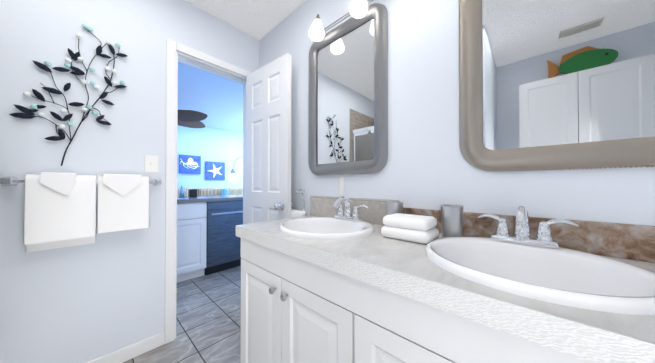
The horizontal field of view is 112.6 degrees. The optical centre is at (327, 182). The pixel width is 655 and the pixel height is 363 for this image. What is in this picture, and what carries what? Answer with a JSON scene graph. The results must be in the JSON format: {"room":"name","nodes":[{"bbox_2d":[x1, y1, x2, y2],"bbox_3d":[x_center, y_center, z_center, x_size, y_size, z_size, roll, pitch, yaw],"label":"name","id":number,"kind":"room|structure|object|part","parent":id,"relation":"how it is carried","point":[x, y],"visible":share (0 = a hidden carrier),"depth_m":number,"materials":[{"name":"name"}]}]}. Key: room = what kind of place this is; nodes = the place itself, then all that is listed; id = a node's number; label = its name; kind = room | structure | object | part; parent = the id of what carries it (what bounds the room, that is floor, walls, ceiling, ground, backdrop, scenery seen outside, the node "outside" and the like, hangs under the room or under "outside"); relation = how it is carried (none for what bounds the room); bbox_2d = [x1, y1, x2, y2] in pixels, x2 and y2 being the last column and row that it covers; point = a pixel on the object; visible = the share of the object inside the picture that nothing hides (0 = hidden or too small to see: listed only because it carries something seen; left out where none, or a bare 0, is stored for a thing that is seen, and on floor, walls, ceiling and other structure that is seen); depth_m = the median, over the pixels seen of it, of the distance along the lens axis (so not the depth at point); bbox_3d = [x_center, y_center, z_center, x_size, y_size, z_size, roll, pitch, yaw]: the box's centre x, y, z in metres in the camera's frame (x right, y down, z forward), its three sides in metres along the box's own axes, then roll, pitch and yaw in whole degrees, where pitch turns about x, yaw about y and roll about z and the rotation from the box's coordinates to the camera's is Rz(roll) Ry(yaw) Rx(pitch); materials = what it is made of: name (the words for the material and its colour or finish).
{"room":"bathroom","nodes":[
{"label":"bathroom","id":0,"kind":"room"},
{"bbox_2d":[0,0,259,362],"bbox_3d":[-1.399,-0.120,1.292,0.120,2.440,2.360,0,-1,43],"label":"wall","id":1,"kind":"structure","parent":0,"point":[103,294],"depth_m":1.25,"materials":[{"name":"white paint"}]},
{"bbox_2d":[31,29,120,165],"bbox_3d":[-1.385,-0.478,1.203,0.006,0.780,0.374,0,-1,43],"label":"stems","id":2,"kind":"object","parent":1,"relation":"attached to","point":[83,119],"visible":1,"depth_m":1.21,"materials":[{"name":"grey metal"}]},
{"bbox_2d":[23,92,30,96],"bbox_3d":[-1.489,-0.439,1.084,0.014,0.025,0.025,0,-1,43],"label":"bud","id":3,"kind":"object","parent":2,"relation":"attached to","point":[27,94],"depth_m":1.08,"materials":[{"name":"white"}]},
{"bbox_2d":[37,112,44,116],"bbox_3d":[-1.461,-0.348,1.114,0.014,0.025,0.025,0,-1,43],"label":"bud","id":4,"kind":"object","parent":2,"relation":"attached to","point":[41,114],"depth_m":1.11,"materials":[{"name":"white"}]},
{"bbox_2d":[44,61,51,65],"bbox_3d":[-1.448,-0.616,1.130,0.014,0.025,0.025,0,-1,43],"label":"bud","id":5,"kind":"object","parent":2,"relation":"attached to","point":[47,63],"depth_m":1.13,"materials":[{"name":"teal"}]},
{"bbox_2d":[9,45,126,140],"bbox_3d":[-1.380,-0.523,1.198,0.007,0.610,0.422,0,-1,43],"label":"leaves","id":6,"kind":"object","parent":2,"relation":"attached to","point":[28,114],"visible":1,"depth_m":1.17,"materials":[{"name":"black metal"}]},
{"bbox_2d":[82,24,92,30],"bbox_3d":[-1.355,-0.874,1.233,0.014,0.030,0.044,0,-1,43],"label":"bud","id":7,"kind":"object","parent":2,"relation":"attached to","point":[85,26],"depth_m":1.23,"materials":[{"name":"teal"}]},
{"bbox_2d":[86,105,97,114],"bbox_3d":[-1.340,-0.413,1.244,0.014,0.053,0.048,0,-1,43],"label":"buds","id":8,"kind":"object","parent":2,"relation":"attached to","point":[88,106],"depth_m":1.24,"materials":[{"name":"teal"}]},
{"bbox_2d":[104,66,116,72],"bbox_3d":[-1.291,-0.672,1.300,0.014,0.030,0.053,0,-1,43],"label":"buds","id":9,"kind":"object","parent":2,"relation":"attached to","point":[107,68],"depth_m":1.29,"materials":[{"name":"white"}]},
{"bbox_2d":[0,172,161,251],"bbox_3d":[-1.302,0.145,1.223,0.110,0.389,0.607,0,-1,43],"label":"towel rail","id":10,"kind":"object","parent":1,"relation":"attached to","point":[59,210],"visible":1,"depth_m":1.15,"materials":[{"name":"white fabric"}]},
{"bbox_2d":[24,174,95,251],"bbox_3d":[-1.372,0.149,1.134,0.074,0.379,0.232,0,-1,43],"label":"towel","id":11,"kind":"object","parent":10,"relation":"hanging from","point":[60,209],"depth_m":1.10,"materials":[{"name":"white fabric"}]},
{"bbox_2d":[97,176,148,232],"bbox_3d":[-1.214,0.121,1.305,0.074,0.319,0.222,0,-1,43],"label":"towel","id":12,"kind":"object","parent":10,"relation":"hanging from","point":[122,201],"depth_m":1.27,"materials":[{"name":"white fabric"}]},
{"bbox_2d":[87,332,164,362],"bbox_3d":[-1.350,1.057,1.235,0.014,0.085,0.698,0,-1,43],"label":"baseboard","id":13,"kind":"structure","parent":1,"relation":"attached to","point":[127,353],"depth_m":1.36,"materials":[{"name":"white wood"}]},
{"bbox_2d":[144,155,157,172],"bbox_3d":[-1.165,-0.123,1.446,0.014,0.116,0.072,0,-1,43],"label":"light switch","id":14,"kind":"object","parent":1,"relation":"attached to","point":[150,163],"visible":1,"depth_m":1.44,"materials":[{"name":"white plastic"}]},
{"bbox_2d":[164,39,250,343],"bbox_3d":[-0.930,0.056,1.797,0.152,2.097,0.684,0,-1,43],"label":"door frame","id":15,"kind":"structure","parent":1,"relation":"attached to","point":[172,47],"depth_m":1.53,"materials":[{"name":"white wood"}]},
{"bbox_2d":[246,53,290,223],"bbox_3d":[-0.483,0.084,1.734,0.530,2.025,0.035,0,-1,38],"label":"door","id":16,"kind":"structure","parent":15,"relation":"attached to","point":[268,135],"depth_m":1.70,"materials":[{"name":"white paint"}]},
{"bbox_2d":[273,202,293,209],"bbox_3d":[-0.323,0.170,1.609,0.067,0.064,0.184,0,-1,43],"label":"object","id":17,"kind":"structure","parent":16,"relation":"attached to","point":[280,206],"depth_m":1.57,"materials":[{"name":"silver metal"}]},
{"bbox_2d":[123,266,240,362],"bbox_3d":[-0.348,1.146,3.087,6.770,0.060,6.440,0,-1,43],"label":"floor","id":18,"kind":"structure","parent":0,"point":[208,318],"depth_m":1.71,"materials":[{"name":"tile"}]},
{"bbox_2d":[177,186,242,282],"bbox_3d":[-1.477,0.519,2.939,0.681,1.190,3.040,0,-1,43],"label":"base cabinet","id":19,"kind":"object","parent":18,"relation":"on","point":[208,241],"visible":0.27,"depth_m":2.59,"materials":[{"name":"white painted wood"}]},
{"bbox_2d":[179,186,184,197],"bbox_3d":[-1.793,0.112,2.690,0.056,0.149,0.055,0,-1,43],"label":"bottle","id":20,"kind":"object","parent":19,"relation":"on","point":[181,193],"depth_m":2.67,"materials":[{"name":"blue"}]},
{"bbox_3d":[-1.582,0.318,2.414,0.019,0.165,0.445,0,-1,43],"label":"drawer","id":21,"kind":"part","parent":19,"relation":"part of","materials":[{"name":"white wood"}]},
{"bbox_3d":[-1.582,0.703,2.411,0.019,0.585,0.445,0,-1,43],"label":"door","id":22,"kind":"part","parent":19,"relation":"part of","materials":[{"name":"white wood"}]},
{"bbox_2d":[206,200,242,267],"bbox_3d":[-1.423,0.623,3.004,0.590,0.785,0.630,0,-1,43],"label":"dishwasher","id":23,"kind":"object","parent":19,"relation":"in","point":[223,246],"depth_m":2.70,"materials":[{"name":"metal"}]},
{"bbox_2d":[177,187,242,196],"bbox_3d":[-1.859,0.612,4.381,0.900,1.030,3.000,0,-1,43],"label":"backsplash","id":24,"kind":"structure","parent":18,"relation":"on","point":[216,191],"depth_m":3.84,"materials":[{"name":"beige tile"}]},
{"bbox_2d":[228,157,242,180],"bbox_3d":[-1.952,0.275,4.950,0.875,1.715,0.875,0,-1,43],"label":"lamp","id":25,"kind":"object","parent":18,"relation":"on","point":[232,176],"visible":0.62,"depth_m":4.41,"materials":[{"name":"silver metal"}]},
{"bbox_3d":[-1.933,-0.107,4.455,0.170,0.170,0.170,0,-1,43],"label":"globe","id":26,"kind":"part","parent":25,"relation":"part of","materials":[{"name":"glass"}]},
{"bbox_2d":[236,232,627,362],"bbox_3d":[0.270,0.683,0.799,1.500,0.826,0.561,0,-1,43],"label":"bathroom vanity","id":27,"kind":"object","parent":18,"relation":"on","point":[342,279],"depth_m":0.64,"materials":[{"name":"white painted wood"},{"name":"stone countertop"},{"name":"brushed nickel"}]},
{"bbox_3d":[-0.310,0.687,1.007,0.351,0.598,0.019,0,-1,43],"label":"door","id":28,"kind":"part","parent":27,"relation":"part of","materials":[{"name":"white wood"}]},
{"bbox_3d":[-0.180,0.327,0.890,0.714,0.112,0.019,0,-1,43],"label":"drawer","id":29,"kind":"part","parent":27,"relation":"part of","materials":[{"name":"white wood"}]},
{"bbox_3d":[-0.050,0.685,0.766,0.351,0.598,0.019,0,-1,43],"label":"door","id":30,"kind":"part","parent":27,"relation":"part of","materials":[{"name":"white wood"}]},
{"bbox_3d":[0.226,0.682,0.511,0.384,0.598,0.019,0,-1,43],"label":"door","id":31,"kind":"part","parent":27,"relation":"part of","materials":[{"name":"white wood"}]},
{"bbox_2d":[236,218,654,362],"bbox_3d":[0.276,0.249,0.809,1.560,0.055,0.542,0,-1,43],"label":"countertop","id":32,"kind":"structure","parent":27,"relation":"on","point":[375,255],"depth_m":0.43,"materials":[{"name":"white stone"}]},
{"bbox_2d":[260,212,384,247],"bbox_3d":[-0.007,0.295,1.070,0.470,0.187,0.444,0,-1,43],"label":"sink","id":33,"kind":"object","parent":32,"relation":"in","point":[322,229],"depth_m":1.13,"materials":[{"name":"white ceramic"}]},
{"bbox_2d":[328,196,371,219],"bbox_3d":[0.084,0.138,1.169,0.248,0.129,0.144,0,-1,43],"label":"faucet","id":34,"kind":"object","parent":32,"relation":"on","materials":[{"name":"silver metal"}]},
{"bbox_2d":[386,201,402,214],"bbox_3d":[0.320,0.157,1.042,0.081,0.131,0.081,0,-1,43],"label":"cup","id":35,"kind":"object","parent":32,"relation":"on","point":[393,207],"visible":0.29,"depth_m":1.01,"materials":[{"name":"silver metal"}]},
{"bbox_2d":[381,213,438,243],"bbox_3d":[0.327,0.177,0.872,0.190,0.088,0.140,0,-1,43],"label":"folded towels","id":36,"kind":"object","parent":32,"relation":"on","point":[422,229],"visible":1,"depth_m":0.82,"materials":[{"name":"white fabric"}]},
{"bbox_2d":[440,204,463,237],"bbox_3d":[0.490,0.155,0.861,0.081,0.131,0.081,0,-1,43],"label":"cup","id":37,"kind":"object","parent":32,"relation":"on","point":[452,220],"visible":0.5,"depth_m":0.83,"materials":[{"name":"silver metal"}]},
{"bbox_2d":[396,232,654,331],"bbox_3d":[0.518,0.291,0.584,0.470,0.187,0.444,0,-1,43],"label":"sink","id":38,"kind":"object","parent":32,"relation":"in","point":[608,282],"depth_m":0.58,"materials":[{"name":"white ceramic"}]},
{"bbox_2d":[476,205,579,247],"bbox_3d":[0.609,0.133,0.684,0.248,0.129,0.144,0,-1,43],"label":"faucet","id":39,"kind":"object","parent":32,"relation":"on","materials":[{"name":"silver metal"}]},
{"bbox_3d":[0.368,0.322,0.383,0.780,0.112,0.019,0,-1,43],"label":"drawer","id":40,"kind":"part","parent":27,"relation":"part of","materials":[{"name":"white wood"}]},
{"bbox_2d":[177,125,242,188],"bbox_3d":[-2.730,-0.085,5.302,0.120,2.440,6.440,0,-1,43],"label":"wall","id":41,"kind":"structure","parent":0,"point":[214,145],"depth_m":5.17,"materials":[{"name":"blue paint"}]},
{"bbox_2d":[179,154,200,173],"bbox_3d":[-3.041,-0.399,4.842,0.049,0.410,0.411,0,-1,43],"label":"framed picture","id":42,"kind":"object","parent":41,"relation":"attached to","point":[189,164],"visible":1,"depth_m":4.82,"materials":[{"name":"blue fabric"}]},
{"bbox_2d":[205,161,224,179],"bbox_3d":[-2.686,-0.281,5.235,0.035,0.430,0.430,0,-1,43],"label":"framed picture","id":43,"kind":"object","parent":41,"relation":"attached to","point":[214,170],"visible":0.97,"depth_m":5.20,"materials":[{"name":"blue fabric"}]},
{"bbox_2d":[178,0,304,132],"bbox_3d":[-0.318,-1.364,3.082,6.690,0.080,6.440,0,-1,43],"label":"ceiling","id":44,"kind":"structure","parent":0,"point":[217,100],"depth_m":2.78,"materials":[{"name":"blue"}]},
{"bbox_2d":[178,110,207,127],"bbox_3d":[-2.497,-1.127,3.342,1.216,0.390,1.264,0,-1,43],"label":"ceiling fan","id":45,"kind":"object","parent":44,"relation":"hanging from","point":[190,118],"visible":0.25,"depth_m":3.33,"materials":[{"name":"brown wood"}]},
{"bbox_2d":[259,0,654,225],"bbox_3d":[0.459,-0.121,1.099,2.870,2.440,0.120,0,-1,43],"label":"wall","id":46,"kind":"structure","parent":0,"point":[427,166],"depth_m":1.01,"materials":[{"name":"white paint"}]},
{"bbox_2d":[291,189,306,217],"bbox_3d":[-0.209,0.286,1.580,0.170,0.484,0.074,0,-1,43],"label":"towel ring","id":47,"kind":"object","parent":46,"relation":"attached to","point":[297,213],"visible":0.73,"depth_m":1.55,"materials":[{"name":"silver metal"}]},
{"bbox_2d":[291,210,306,217],"bbox_3d":[-0.219,0.363,1.569,0.170,0.329,0.045,0,-1,43],"label":"towel","id":48,"kind":"object","parent":47,"relation":"hanging from","point":[294,213],"depth_m":1.54,"materials":[{"name":"white fabric"}]},
{"bbox_2d":[309,0,372,41],"bbox_3d":[0.184,-1.004,1.170,0.728,0.243,0.157,0,-1,43],"label":"sconce","id":49,"kind":"object","parent":46,"relation":"attached to","point":[358,9],"visible":1,"depth_m":1.28,"materials":[{"name":"white glass"}]},
{"bbox_2d":[340,177,343,195],"bbox_3d":[0.089,0.023,1.352,0.030,0.115,0.007,0,-1,43],"label":"electrical outlet cover","id":50,"kind":"object","parent":46,"relation":"attached to","point":[341,186],"visible":1,"depth_m":1.35,"materials":[{"name":"white plastic"}]},
{"bbox_2d":[308,3,387,175],"bbox_3d":[0.085,-0.514,1.338,0.600,0.930,0.038,0,-1,43],"label":"mirror","id":51,"kind":"object","parent":46,"relation":"attached to","point":[349,64],"visible":1,"depth_m":1.30,"materials":[{"name":"silver metal"}]},
{"label":"glass","id":52,"kind":"part","parent":51,"relation":"part of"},
{"bbox_2d":[310,196,398,224],"bbox_3d":[0.120,0.158,1.315,0.645,0.134,0.015,0,-1,43],"label":"backsplash","id":53,"kind":"structure","parent":46,"relation":"attached to","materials":[{"name":"beige stone"}]},
{"bbox_2d":[403,207,654,262],"bbox_3d":[0.694,0.171,0.785,0.913,0.100,0.015,0,-1,43],"label":"backsplash","id":54,"kind":"structure","parent":46,"relation":"attached to","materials":[{"name":"stone"}]},
{"bbox_2d":[458,0,654,171],"bbox_3d":[0.895,-0.486,0.594,0.946,0.887,0.030,0,-1,43],"label":"mirror","id":55,"kind":"object","parent":46,"relation":"attached to","point":[545,85],"visible":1,"depth_m":0.72,"materials":[{"name":"beige mirror"}]}
]}

